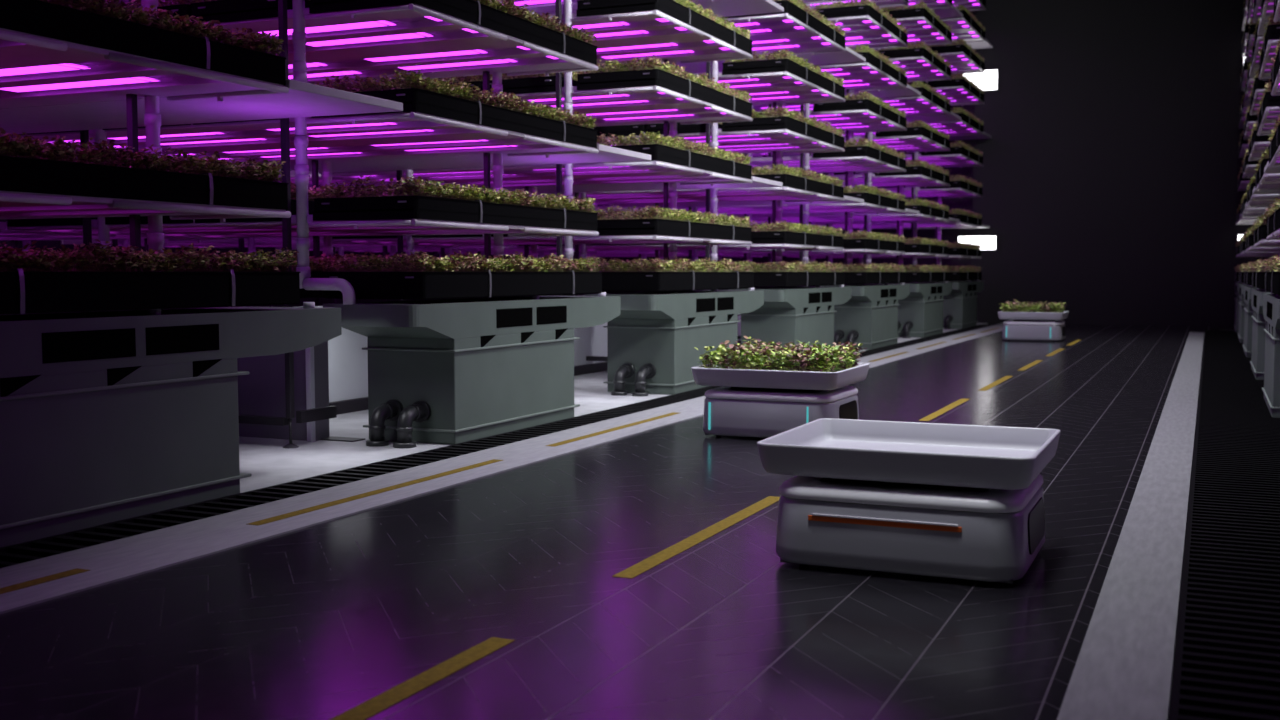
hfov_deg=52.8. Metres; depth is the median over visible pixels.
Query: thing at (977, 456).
tray
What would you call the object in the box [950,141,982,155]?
microgreens
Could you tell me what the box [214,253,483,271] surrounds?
microgreens
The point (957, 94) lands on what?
shelf
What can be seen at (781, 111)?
microgreens
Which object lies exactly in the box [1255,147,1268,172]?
microgreens
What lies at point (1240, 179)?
tray
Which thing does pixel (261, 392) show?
base cabinet
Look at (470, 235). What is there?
tray
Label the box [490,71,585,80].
microgreens
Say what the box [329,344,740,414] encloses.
baseboard
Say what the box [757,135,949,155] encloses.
shelf
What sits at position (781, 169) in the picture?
microgreens
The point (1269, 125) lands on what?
shelf
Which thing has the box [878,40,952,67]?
microgreens
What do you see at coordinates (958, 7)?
microgreens
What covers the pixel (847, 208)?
shelf
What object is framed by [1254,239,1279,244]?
shelf
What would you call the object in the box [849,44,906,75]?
microgreens
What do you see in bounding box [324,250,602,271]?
microgreens
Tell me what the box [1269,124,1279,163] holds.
tray
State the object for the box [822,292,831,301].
vent
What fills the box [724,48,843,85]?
microgreens
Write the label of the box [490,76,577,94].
tray
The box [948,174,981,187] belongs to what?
microgreens
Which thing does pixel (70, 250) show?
microgreens
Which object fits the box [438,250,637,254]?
shelf
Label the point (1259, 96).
shelf
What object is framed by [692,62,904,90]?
shelf
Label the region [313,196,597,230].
tray
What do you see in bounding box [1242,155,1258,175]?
tray
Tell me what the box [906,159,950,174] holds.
microgreens
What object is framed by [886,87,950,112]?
tray
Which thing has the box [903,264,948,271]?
microgreens
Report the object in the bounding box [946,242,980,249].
microgreens
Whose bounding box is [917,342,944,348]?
lane dash
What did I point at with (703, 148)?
microgreens
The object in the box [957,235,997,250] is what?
wall light
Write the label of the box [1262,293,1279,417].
tank
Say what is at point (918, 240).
microgreens
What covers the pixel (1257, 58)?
shelf
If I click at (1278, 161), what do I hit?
shelf
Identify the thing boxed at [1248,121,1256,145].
microgreens
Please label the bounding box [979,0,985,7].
tray
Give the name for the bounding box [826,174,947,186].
shelf
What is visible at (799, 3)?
microgreens
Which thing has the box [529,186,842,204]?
shelf
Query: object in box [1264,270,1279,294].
tray
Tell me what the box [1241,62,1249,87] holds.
tray
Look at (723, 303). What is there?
vent
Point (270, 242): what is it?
shelf
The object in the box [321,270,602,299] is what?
tray
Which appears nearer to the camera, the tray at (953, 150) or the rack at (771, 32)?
the rack at (771, 32)
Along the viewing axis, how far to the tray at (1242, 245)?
28.76 m
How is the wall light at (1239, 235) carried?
attached to the wall at (1108, 174)
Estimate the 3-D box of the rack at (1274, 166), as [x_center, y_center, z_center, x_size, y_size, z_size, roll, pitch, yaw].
[9.901,-4.332,14.389,5.000,9.885,5.370,2,4,24]
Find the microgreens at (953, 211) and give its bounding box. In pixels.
[948,208,982,218]
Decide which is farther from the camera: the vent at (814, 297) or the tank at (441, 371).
the vent at (814, 297)
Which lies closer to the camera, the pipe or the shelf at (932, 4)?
the pipe
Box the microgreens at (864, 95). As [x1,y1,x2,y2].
[845,91,905,116]
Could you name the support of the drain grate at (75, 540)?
in the floor
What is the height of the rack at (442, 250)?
5.260 m
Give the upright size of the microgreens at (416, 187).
0.241 m
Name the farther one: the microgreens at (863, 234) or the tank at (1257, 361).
the microgreens at (863, 234)
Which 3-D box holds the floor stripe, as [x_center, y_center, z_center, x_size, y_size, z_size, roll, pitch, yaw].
[2.533,0.268,19.493,0.760,0.012,45.600,2,4,24]
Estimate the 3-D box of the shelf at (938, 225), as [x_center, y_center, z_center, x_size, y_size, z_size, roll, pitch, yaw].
[7.300,-4.017,38.306,4.986,0.088,3.650,2,4,24]
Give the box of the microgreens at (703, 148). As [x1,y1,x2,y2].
[597,131,751,164]
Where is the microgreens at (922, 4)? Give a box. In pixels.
[880,1,951,31]
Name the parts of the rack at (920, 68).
post, post, bridge plate, post, rail, rail, rail, rail, rail, rail, rail, bridge plate, rail, bridge plate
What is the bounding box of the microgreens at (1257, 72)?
[1249,69,1258,97]
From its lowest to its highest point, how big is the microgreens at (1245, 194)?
0.235 m
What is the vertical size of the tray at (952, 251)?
0.218 m
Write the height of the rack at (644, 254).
5.260 m
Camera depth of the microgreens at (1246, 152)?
29.01 m
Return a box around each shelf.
[0,28,283,108]
[0,191,285,219]
[0,222,173,240]
[3,112,595,165]
[6,215,595,237]
[61,237,396,247]
[189,4,595,84]
[277,170,396,191]
[292,245,555,251]
[332,160,750,188]
[332,234,749,245]
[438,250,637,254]
[463,10,750,76]
[482,85,750,126]
[490,0,576,12]
[517,243,842,250]
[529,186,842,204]
[544,254,704,256]
[592,206,637,214]
[597,129,843,153]
[634,13,844,64]
[638,203,904,214]
[638,249,903,253]
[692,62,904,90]
[693,71,843,104]
[723,253,947,256]
[734,214,948,222]
[747,155,902,172]
[753,96,949,115]
[755,109,904,131]
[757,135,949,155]
[773,0,832,2]
[786,255,979,257]
[811,0,907,8]
[815,222,979,228]
[826,15,906,48]
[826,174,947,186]
[842,120,981,135]
[877,187,979,197]
[882,0,948,9]
[890,56,950,80]
[898,17,948,44]
[905,154,980,165]
[936,86,982,103]
[939,52,982,72]
[940,18,981,41]
[953,0,982,9]
[1238,218,1259,222]
[1240,180,1249,189]
[1241,146,1248,155]
[1241,251,1279,253]
[1244,209,1266,214]
[1245,164,1257,176]
[1246,121,1254,137]
[1246,246,1279,249]
[1247,80,1253,98]
[1249,141,1269,158]
[1249,194,1279,204]
[1253,89,1263,112]
[1254,36,1263,66]
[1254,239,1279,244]
[1256,0,1261,20]
[1256,173,1279,189]
[1261,106,1279,132]
[1263,39,1279,76]
[1265,0,1273,19]
[1270,145,1279,164]
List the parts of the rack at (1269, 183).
bridge plate, rail, bridge plate, rail, rail, rail, rail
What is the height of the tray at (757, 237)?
0.218 m
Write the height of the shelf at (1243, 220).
0.088 m
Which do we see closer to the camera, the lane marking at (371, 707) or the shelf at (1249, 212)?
the lane marking at (371, 707)
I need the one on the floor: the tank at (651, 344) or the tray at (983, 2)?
the tank at (651, 344)
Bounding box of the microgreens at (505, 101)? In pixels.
[313,70,596,128]
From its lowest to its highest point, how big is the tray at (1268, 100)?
0.218 m
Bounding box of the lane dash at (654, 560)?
[612,496,779,578]
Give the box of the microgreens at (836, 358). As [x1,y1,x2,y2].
[695,336,866,371]
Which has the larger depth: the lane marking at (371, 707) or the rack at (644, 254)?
the rack at (644, 254)
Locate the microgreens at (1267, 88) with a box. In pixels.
[1255,79,1271,116]
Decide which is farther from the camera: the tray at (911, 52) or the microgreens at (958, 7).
the microgreens at (958, 7)
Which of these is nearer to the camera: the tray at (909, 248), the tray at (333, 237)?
the tray at (333, 237)
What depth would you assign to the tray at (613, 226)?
16.56 m
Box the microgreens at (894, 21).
[814,0,907,33]
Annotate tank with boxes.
[0,302,341,547]
[323,292,620,448]
[585,287,763,396]
[728,285,850,350]
[821,283,909,349]
[888,281,951,337]
[924,280,983,328]
[1234,282,1241,332]
[1237,283,1247,342]
[1242,285,1256,357]
[1250,288,1269,379]
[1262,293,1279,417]
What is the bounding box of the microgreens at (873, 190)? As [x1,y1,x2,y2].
[843,184,905,200]
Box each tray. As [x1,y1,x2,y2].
[0,0,285,85]
[0,155,288,209]
[0,269,300,313]
[7,217,97,226]
[103,124,190,129]
[105,216,192,224]
[192,119,279,124]
[195,199,313,222]
[300,270,464,297]
[309,0,597,64]
[311,88,597,147]
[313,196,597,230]
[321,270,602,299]
[332,235,396,238]
[412,234,482,237]
[446,81,482,95]
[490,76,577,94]
[518,244,573,245]
[576,0,752,54]
[577,69,752,116]
[585,244,643,244]
[592,124,645,137]
[597,219,750,240]
[602,271,753,290]
[611,144,751,178]
[645,122,721,134]
[691,363,869,389]
[722,0,845,47]
[722,58,844,98]
[722,116,844,147]
[750,231,842,246]
[752,174,843,197]
[754,271,844,286]
[757,418,1060,489]
[813,99,906,127]
[813,146,905,168]
[814,52,906,85]
[817,5,907,43]
[843,239,904,250]
[844,192,905,209]
[845,271,905,283]
[875,166,949,183]
[876,127,949,147]
[878,48,951,76]
[883,8,951,41]
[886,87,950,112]
[904,244,948,253]
[905,205,948,218]
[905,271,948,281]
[921,147,982,163]
[921,181,982,194]
[922,79,983,101]
[929,44,984,70]
[930,113,983,132]
[943,10,985,38]
[948,248,980,256]
[949,214,981,225]
[949,271,981,280]
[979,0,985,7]
[998,311,1068,319]
[1236,246,1239,254]
[1237,209,1240,221]
[1238,173,1250,188]
[1239,136,1249,154]
[1239,271,1244,282]
[1240,99,1243,120]
[1240,241,1245,252]
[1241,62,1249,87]
[1241,198,1246,213]
[1242,24,1249,53]
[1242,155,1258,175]
[1244,112,1257,134]
[1244,271,1251,285]
[1245,68,1255,96]
[1245,235,1253,248]
[1246,24,1256,57]
[1247,0,1249,19]
[1247,183,1254,203]
[1248,130,1270,157]
[1250,78,1270,110]
[1251,25,1263,65]
[1252,271,1264,288]
[1253,0,1255,16]
[1253,225,1266,243]
[1255,158,1268,187]
[1257,92,1279,131]
[1259,24,1279,75]
[1261,0,1264,16]
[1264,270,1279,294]
[1266,208,1279,235]
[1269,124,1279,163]
[1271,47,1279,90]
[1273,0,1277,16]
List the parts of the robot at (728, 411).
lid, panel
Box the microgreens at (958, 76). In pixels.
[951,72,983,93]
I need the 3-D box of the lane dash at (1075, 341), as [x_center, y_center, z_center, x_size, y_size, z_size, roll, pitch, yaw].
[9.880,-0.400,29.345,0.115,0.002,2.660,2,4,24]
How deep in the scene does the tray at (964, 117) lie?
36.64 m
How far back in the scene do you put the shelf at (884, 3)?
28.85 m
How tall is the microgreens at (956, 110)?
0.235 m
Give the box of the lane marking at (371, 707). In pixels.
[330,637,514,719]
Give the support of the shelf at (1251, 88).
attached to the rack at (1249, 172)
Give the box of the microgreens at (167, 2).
[120,0,216,7]
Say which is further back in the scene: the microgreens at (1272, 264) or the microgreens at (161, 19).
the microgreens at (1272, 264)
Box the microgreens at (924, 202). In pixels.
[905,198,948,210]
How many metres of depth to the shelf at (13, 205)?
9.14 m
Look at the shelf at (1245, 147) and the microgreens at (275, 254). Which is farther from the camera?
the shelf at (1245, 147)
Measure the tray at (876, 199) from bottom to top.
0.218 m
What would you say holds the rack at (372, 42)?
on the floor
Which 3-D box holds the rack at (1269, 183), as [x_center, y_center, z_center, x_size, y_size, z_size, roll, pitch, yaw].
[12.606,-4.649,19.039,6.190,9.885,5.370,2,4,24]
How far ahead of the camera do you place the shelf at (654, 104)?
17.92 m
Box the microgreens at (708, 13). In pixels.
[673,0,750,38]
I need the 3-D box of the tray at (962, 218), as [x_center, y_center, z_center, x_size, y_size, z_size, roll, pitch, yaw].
[9.086,-4.061,37.512,1.148,0.218,3.670,2,4,24]
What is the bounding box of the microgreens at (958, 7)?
[955,4,985,30]
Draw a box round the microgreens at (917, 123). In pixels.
[906,120,949,139]
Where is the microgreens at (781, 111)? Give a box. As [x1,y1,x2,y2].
[751,105,845,135]
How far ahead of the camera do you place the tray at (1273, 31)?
18.03 m
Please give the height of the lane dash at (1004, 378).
0.002 m
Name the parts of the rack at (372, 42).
post, post, cable bracket, post, rail, rail, rail, bridge plate, post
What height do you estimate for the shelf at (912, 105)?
0.088 m
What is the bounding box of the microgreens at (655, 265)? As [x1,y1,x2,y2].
[587,257,753,271]
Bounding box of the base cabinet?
[237,341,329,441]
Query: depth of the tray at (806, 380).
12.22 m
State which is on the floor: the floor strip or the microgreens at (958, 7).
the floor strip
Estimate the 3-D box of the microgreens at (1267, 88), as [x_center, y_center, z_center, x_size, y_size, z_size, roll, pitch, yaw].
[10.013,-3.936,19.517,1.189,0.237,3.751,2,4,24]
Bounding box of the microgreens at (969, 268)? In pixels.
[946,265,981,271]
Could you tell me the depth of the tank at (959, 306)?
36.52 m
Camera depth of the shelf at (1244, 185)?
35.01 m
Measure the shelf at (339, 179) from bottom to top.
0.088 m
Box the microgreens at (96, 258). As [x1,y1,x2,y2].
[0,239,298,271]
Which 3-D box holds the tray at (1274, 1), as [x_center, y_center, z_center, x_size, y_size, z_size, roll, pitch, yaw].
[7.856,-4.351,14.572,1.148,0.218,3.670,2,4,24]
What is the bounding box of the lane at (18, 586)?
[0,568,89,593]
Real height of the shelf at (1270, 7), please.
0.088 m
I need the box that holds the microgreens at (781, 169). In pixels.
[752,164,843,185]
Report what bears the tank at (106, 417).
on the floor
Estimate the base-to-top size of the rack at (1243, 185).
9.885 m
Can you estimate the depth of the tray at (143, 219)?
12.52 m
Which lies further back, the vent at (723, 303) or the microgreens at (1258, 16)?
the microgreens at (1258, 16)
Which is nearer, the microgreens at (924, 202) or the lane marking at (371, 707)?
the lane marking at (371, 707)
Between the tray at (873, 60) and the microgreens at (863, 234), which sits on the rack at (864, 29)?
the tray at (873, 60)
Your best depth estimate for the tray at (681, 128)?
21.64 m
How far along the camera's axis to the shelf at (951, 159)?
37.19 m
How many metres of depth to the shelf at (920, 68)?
32.35 m
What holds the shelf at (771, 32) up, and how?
attached to the rack at (771, 32)
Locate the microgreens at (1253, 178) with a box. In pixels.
[1246,174,1255,191]
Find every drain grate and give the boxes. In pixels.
[0,325,991,567]
[1169,330,1279,719]
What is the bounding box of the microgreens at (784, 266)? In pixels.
[735,260,844,271]
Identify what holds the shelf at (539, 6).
attached to the rack at (622, 37)
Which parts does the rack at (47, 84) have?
post, rail, rail, bridge plate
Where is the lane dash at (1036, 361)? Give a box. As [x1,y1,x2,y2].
[1018,360,1042,370]
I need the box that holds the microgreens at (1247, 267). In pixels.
[1243,261,1253,271]
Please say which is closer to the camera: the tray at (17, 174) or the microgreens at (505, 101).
the tray at (17, 174)
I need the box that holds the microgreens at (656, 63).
[580,54,751,101]
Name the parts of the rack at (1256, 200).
bridge plate, rail, rail, rail, bridge plate, rail, rail, rail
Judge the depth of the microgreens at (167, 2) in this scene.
12.32 m
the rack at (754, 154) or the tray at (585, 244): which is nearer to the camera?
the tray at (585, 244)
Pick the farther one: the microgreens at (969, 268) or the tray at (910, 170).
the microgreens at (969, 268)
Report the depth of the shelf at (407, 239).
18.14 m
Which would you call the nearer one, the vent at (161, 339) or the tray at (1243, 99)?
the vent at (161, 339)
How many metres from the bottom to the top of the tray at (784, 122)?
0.218 m
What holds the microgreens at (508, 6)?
in the tray at (475, 12)
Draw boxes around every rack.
[0,0,238,314]
[0,0,402,309]
[3,0,650,447]
[61,77,458,310]
[292,82,597,302]
[332,0,783,360]
[438,206,692,295]
[517,0,865,343]
[544,153,762,295]
[638,0,920,338]
[723,0,962,287]
[786,0,992,285]
[1236,0,1279,257]
[1240,0,1279,255]
[1245,0,1279,252]
[1252,0,1279,247]
[1264,0,1279,239]
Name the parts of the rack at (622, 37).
post, post, post, bridge plate, bridge plate, rail, rail, rail, rail, post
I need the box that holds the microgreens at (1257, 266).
[1251,258,1267,271]
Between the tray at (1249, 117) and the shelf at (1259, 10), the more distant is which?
the tray at (1249, 117)
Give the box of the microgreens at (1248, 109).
[1243,105,1249,124]
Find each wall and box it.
[0,75,494,314]
[298,306,740,401]
[503,0,1273,328]
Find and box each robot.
[703,385,858,437]
[776,474,1044,583]
[1002,320,1065,341]
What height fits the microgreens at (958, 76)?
0.237 m
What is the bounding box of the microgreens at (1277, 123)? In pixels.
[1269,108,1279,143]
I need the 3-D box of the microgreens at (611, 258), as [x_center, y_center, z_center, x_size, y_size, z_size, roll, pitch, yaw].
[-0.770,-1.361,18.705,1.173,0.235,3.728,2,4,24]
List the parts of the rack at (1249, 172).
bridge plate, rail, rail, rail, rail, rail, rail, rail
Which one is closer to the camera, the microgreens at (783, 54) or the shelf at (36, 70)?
the shelf at (36, 70)
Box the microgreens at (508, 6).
[473,0,598,44]
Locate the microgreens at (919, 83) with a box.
[908,81,950,103]
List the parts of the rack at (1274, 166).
bridge plate, rail, rail, rail, rail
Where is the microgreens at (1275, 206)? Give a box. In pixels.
[1265,195,1279,216]
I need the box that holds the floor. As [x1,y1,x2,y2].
[0,323,1219,719]
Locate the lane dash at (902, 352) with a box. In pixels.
[868,352,907,361]
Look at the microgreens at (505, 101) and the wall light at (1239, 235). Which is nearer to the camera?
the microgreens at (505, 101)
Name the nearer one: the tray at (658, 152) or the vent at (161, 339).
the vent at (161, 339)
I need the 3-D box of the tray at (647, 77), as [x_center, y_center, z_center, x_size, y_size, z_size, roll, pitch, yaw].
[0.446,-3.650,17.894,1.148,0.218,3.670,2,4,24]
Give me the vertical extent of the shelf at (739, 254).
0.088 m
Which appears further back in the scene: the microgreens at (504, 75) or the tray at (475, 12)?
the microgreens at (504, 75)
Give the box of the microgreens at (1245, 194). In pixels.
[1241,191,1246,203]
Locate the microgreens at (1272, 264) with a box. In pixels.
[1262,254,1279,271]
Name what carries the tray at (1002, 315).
on the robot at (1034, 330)
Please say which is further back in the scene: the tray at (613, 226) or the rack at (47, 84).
the tray at (613, 226)
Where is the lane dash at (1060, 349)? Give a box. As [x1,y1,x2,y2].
[1046,348,1063,355]
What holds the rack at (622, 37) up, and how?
on the floor
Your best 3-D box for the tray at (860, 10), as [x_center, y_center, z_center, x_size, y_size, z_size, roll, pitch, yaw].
[4.766,-7.086,27.483,1.148,0.218,3.670,2,4,24]
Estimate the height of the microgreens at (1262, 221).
0.241 m
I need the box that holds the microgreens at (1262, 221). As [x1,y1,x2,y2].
[1253,213,1268,229]
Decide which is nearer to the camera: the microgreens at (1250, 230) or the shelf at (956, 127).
the microgreens at (1250, 230)
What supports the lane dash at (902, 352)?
on the floor stripe
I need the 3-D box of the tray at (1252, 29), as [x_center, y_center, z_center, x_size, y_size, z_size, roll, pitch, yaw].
[14.336,-7.197,29.112,1.148,0.218,3.670,2,4,24]
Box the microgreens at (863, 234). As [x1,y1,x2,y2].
[841,230,903,241]
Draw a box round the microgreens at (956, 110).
[951,107,983,124]
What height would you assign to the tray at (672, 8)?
0.218 m
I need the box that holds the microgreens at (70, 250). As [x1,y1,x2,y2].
[1,246,144,271]
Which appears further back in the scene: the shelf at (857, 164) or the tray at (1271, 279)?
the shelf at (857, 164)
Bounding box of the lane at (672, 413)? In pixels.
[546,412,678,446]
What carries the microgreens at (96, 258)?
in the tray at (21, 292)
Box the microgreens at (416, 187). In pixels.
[315,175,594,211]
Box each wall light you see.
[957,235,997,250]
[963,69,998,91]
[1236,233,1244,240]
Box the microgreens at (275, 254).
[174,254,383,271]
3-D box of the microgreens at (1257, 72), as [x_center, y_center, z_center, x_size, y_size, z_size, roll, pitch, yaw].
[12.174,-5.194,24.343,1.196,0.241,3.715,2,4,24]
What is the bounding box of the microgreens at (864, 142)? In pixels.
[844,138,907,158]
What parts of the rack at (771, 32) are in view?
post, post, post, bridge plate, bridge plate, post, rail, rail, rail, rail, rail, rail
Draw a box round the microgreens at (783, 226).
[746,220,842,235]
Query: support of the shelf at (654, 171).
attached to the rack at (622, 37)
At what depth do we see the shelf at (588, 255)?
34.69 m
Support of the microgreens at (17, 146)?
in the tray at (17, 174)
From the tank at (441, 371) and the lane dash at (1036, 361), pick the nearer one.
the tank at (441, 371)
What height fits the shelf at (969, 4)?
0.088 m
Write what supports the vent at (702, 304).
attached to the tank at (651, 344)
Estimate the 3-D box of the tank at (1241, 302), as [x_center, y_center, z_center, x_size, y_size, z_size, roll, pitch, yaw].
[14.410,-1.113,29.803,1.038,1.365,4.330,2,4,24]
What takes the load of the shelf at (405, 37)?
attached to the rack at (372, 42)
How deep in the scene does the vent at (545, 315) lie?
13.62 m
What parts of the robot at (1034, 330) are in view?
lid, panel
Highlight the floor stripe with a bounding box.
[0,323,1002,613]
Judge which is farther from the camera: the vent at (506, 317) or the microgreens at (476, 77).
the microgreens at (476, 77)
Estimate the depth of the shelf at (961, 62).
37.16 m
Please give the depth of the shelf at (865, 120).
27.51 m
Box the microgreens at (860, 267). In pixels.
[831,263,906,271]
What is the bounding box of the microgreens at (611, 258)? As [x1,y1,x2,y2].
[538,258,650,271]
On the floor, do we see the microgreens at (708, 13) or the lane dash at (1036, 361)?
the lane dash at (1036, 361)
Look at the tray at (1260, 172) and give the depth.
19.11 m
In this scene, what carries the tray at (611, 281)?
on the tank at (651, 344)
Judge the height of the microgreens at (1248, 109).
0.241 m
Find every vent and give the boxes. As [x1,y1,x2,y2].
[42,328,135,363]
[146,324,218,355]
[496,307,532,327]
[536,306,566,324]
[696,298,714,311]
[717,297,733,310]
[809,292,819,302]
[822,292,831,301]
[881,289,888,297]
[889,288,896,296]
[931,286,936,293]
[937,286,941,292]
[1267,301,1269,317]
[1269,303,1272,319]
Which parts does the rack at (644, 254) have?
rail, rail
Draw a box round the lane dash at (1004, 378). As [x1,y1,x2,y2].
[979,376,1012,390]
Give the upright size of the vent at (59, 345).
0.183 m
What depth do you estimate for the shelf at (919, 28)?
32.33 m
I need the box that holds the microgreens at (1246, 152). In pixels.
[1241,149,1247,165]
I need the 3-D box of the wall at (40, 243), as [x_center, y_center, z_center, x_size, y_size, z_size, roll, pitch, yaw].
[-14.514,-5.924,26.603,0.300,11.800,45.600,2,4,24]
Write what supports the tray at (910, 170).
on the rack at (920, 68)
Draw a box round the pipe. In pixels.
[302,278,354,304]
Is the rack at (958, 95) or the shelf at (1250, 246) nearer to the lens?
the shelf at (1250, 246)
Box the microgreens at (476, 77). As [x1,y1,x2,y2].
[426,74,506,82]
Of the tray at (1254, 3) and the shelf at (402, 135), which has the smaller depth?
the shelf at (402, 135)
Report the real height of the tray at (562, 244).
0.200 m
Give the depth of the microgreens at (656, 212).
16.82 m
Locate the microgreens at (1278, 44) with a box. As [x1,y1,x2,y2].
[1268,40,1279,69]
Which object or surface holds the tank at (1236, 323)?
on the floor
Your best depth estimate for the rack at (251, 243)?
19.84 m
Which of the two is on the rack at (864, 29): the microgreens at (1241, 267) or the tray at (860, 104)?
the tray at (860, 104)
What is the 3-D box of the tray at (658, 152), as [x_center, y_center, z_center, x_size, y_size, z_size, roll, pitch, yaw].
[0.446,-2.728,17.957,1.148,0.218,3.670,2,4,24]
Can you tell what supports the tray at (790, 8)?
on the rack at (771, 32)
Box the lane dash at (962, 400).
[918,398,969,420]
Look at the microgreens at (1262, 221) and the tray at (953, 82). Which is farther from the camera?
the tray at (953, 82)
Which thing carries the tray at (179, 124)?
on the rack at (372, 42)
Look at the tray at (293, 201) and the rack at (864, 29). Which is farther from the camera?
the rack at (864, 29)
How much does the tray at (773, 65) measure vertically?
0.218 m
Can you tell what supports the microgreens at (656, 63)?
in the tray at (647, 77)
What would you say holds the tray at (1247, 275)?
on the tank at (1248, 320)
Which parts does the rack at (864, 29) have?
post, post, post, bridge plate, post, rail, rail, rail, rail, rail, rail, bridge plate, rail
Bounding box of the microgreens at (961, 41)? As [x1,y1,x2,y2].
[928,38,984,61]
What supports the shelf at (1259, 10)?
attached to the rack at (1256, 200)
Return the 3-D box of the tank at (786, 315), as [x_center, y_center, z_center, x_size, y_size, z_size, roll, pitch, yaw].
[2.759,-0.666,23.250,1.038,1.365,4.330,2,4,24]
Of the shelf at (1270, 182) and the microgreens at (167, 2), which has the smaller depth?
the microgreens at (167, 2)
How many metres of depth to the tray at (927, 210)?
31.67 m
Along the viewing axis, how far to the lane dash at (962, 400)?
14.91 m
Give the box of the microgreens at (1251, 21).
[1246,16,1257,45]
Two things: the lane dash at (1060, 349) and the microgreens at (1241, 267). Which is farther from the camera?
the microgreens at (1241, 267)
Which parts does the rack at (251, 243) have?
post, post, post, rail, rail, post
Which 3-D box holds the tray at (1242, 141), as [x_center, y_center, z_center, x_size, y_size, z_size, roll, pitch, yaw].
[16.496,-5.685,34.127,1.148,0.218,3.670,2,4,24]
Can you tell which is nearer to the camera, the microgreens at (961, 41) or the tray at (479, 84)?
the tray at (479, 84)
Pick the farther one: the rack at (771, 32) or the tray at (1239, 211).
the tray at (1239, 211)
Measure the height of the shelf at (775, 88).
0.088 m
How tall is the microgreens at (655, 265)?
0.237 m
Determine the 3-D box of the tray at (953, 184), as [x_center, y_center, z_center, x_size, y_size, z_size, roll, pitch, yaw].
[9.086,-4.984,37.449,1.148,0.218,3.670,2,4,24]
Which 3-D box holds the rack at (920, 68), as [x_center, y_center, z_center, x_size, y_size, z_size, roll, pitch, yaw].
[5.410,-5.662,33.881,5.000,9.885,5.370,2,4,24]
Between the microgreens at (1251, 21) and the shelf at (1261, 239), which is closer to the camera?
the shelf at (1261, 239)
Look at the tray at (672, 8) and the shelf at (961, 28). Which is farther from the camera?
the shelf at (961, 28)
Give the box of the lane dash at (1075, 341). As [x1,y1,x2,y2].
[1067,340,1080,345]
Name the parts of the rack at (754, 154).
rail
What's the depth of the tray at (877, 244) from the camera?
26.49 m
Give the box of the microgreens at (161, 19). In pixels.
[39,0,284,55]
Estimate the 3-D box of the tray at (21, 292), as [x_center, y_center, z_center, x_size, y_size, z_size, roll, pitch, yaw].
[-3.830,-0.461,8.390,1.148,0.263,3.690,2,4,24]
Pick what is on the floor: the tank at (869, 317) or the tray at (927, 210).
the tank at (869, 317)
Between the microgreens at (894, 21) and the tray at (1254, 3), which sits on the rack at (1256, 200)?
the tray at (1254, 3)
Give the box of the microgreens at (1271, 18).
[1258,12,1279,58]
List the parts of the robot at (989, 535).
bar trim, lid, panel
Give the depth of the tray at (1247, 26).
32.54 m
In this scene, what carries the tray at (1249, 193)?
on the rack at (1256, 200)
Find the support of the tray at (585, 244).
on the rack at (771, 32)
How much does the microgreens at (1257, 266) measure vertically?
0.237 m
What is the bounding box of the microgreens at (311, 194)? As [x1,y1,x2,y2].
[290,181,391,200]
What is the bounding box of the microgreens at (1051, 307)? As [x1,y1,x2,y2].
[1000,300,1067,312]
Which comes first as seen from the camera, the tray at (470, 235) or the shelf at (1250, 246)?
the tray at (470, 235)
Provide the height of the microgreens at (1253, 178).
0.235 m
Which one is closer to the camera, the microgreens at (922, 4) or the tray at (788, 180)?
the tray at (788, 180)
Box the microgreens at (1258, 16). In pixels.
[1251,16,1259,53]
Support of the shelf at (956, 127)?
attached to the rack at (958, 95)
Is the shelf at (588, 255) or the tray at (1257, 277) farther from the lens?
the shelf at (588, 255)
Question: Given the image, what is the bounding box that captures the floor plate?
[321,436,364,441]
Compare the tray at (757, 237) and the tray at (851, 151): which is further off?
the tray at (851, 151)
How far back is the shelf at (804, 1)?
24.19 m
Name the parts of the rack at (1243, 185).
rail, rail, rail, rail, rail, rail, rail, rail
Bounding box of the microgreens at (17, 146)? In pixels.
[0,128,284,181]
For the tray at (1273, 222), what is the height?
0.218 m
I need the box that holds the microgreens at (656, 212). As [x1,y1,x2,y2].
[592,204,749,226]
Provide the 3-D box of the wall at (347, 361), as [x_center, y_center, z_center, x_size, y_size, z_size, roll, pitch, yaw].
[0.547,-0.632,23.814,0.200,1.220,38.000,2,4,24]
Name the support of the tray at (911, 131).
on the rack at (920, 68)
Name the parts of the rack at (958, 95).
post, post, bridge plate, bridge plate, post, rail, rail, rail, rail, rail, rail, rail, rail, bridge plate, rail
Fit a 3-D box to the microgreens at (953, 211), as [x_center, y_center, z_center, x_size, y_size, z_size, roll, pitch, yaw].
[9.093,-4.235,37.505,1.173,0.235,3.728,2,4,24]
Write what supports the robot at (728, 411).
on the floor
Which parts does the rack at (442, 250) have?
post, post, rail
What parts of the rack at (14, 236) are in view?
post, rail, post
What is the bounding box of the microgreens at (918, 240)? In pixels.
[903,237,947,245]
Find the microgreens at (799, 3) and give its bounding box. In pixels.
[772,0,845,35]
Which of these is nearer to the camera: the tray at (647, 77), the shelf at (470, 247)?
the tray at (647, 77)
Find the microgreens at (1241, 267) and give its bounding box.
[1238,263,1245,271]
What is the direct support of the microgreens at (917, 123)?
in the tray at (911, 131)
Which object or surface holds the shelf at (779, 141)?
attached to the rack at (771, 32)
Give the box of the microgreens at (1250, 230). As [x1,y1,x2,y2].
[1245,227,1254,236]
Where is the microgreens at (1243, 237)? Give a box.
[1239,235,1246,242]
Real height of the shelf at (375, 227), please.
0.088 m
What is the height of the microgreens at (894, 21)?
0.237 m

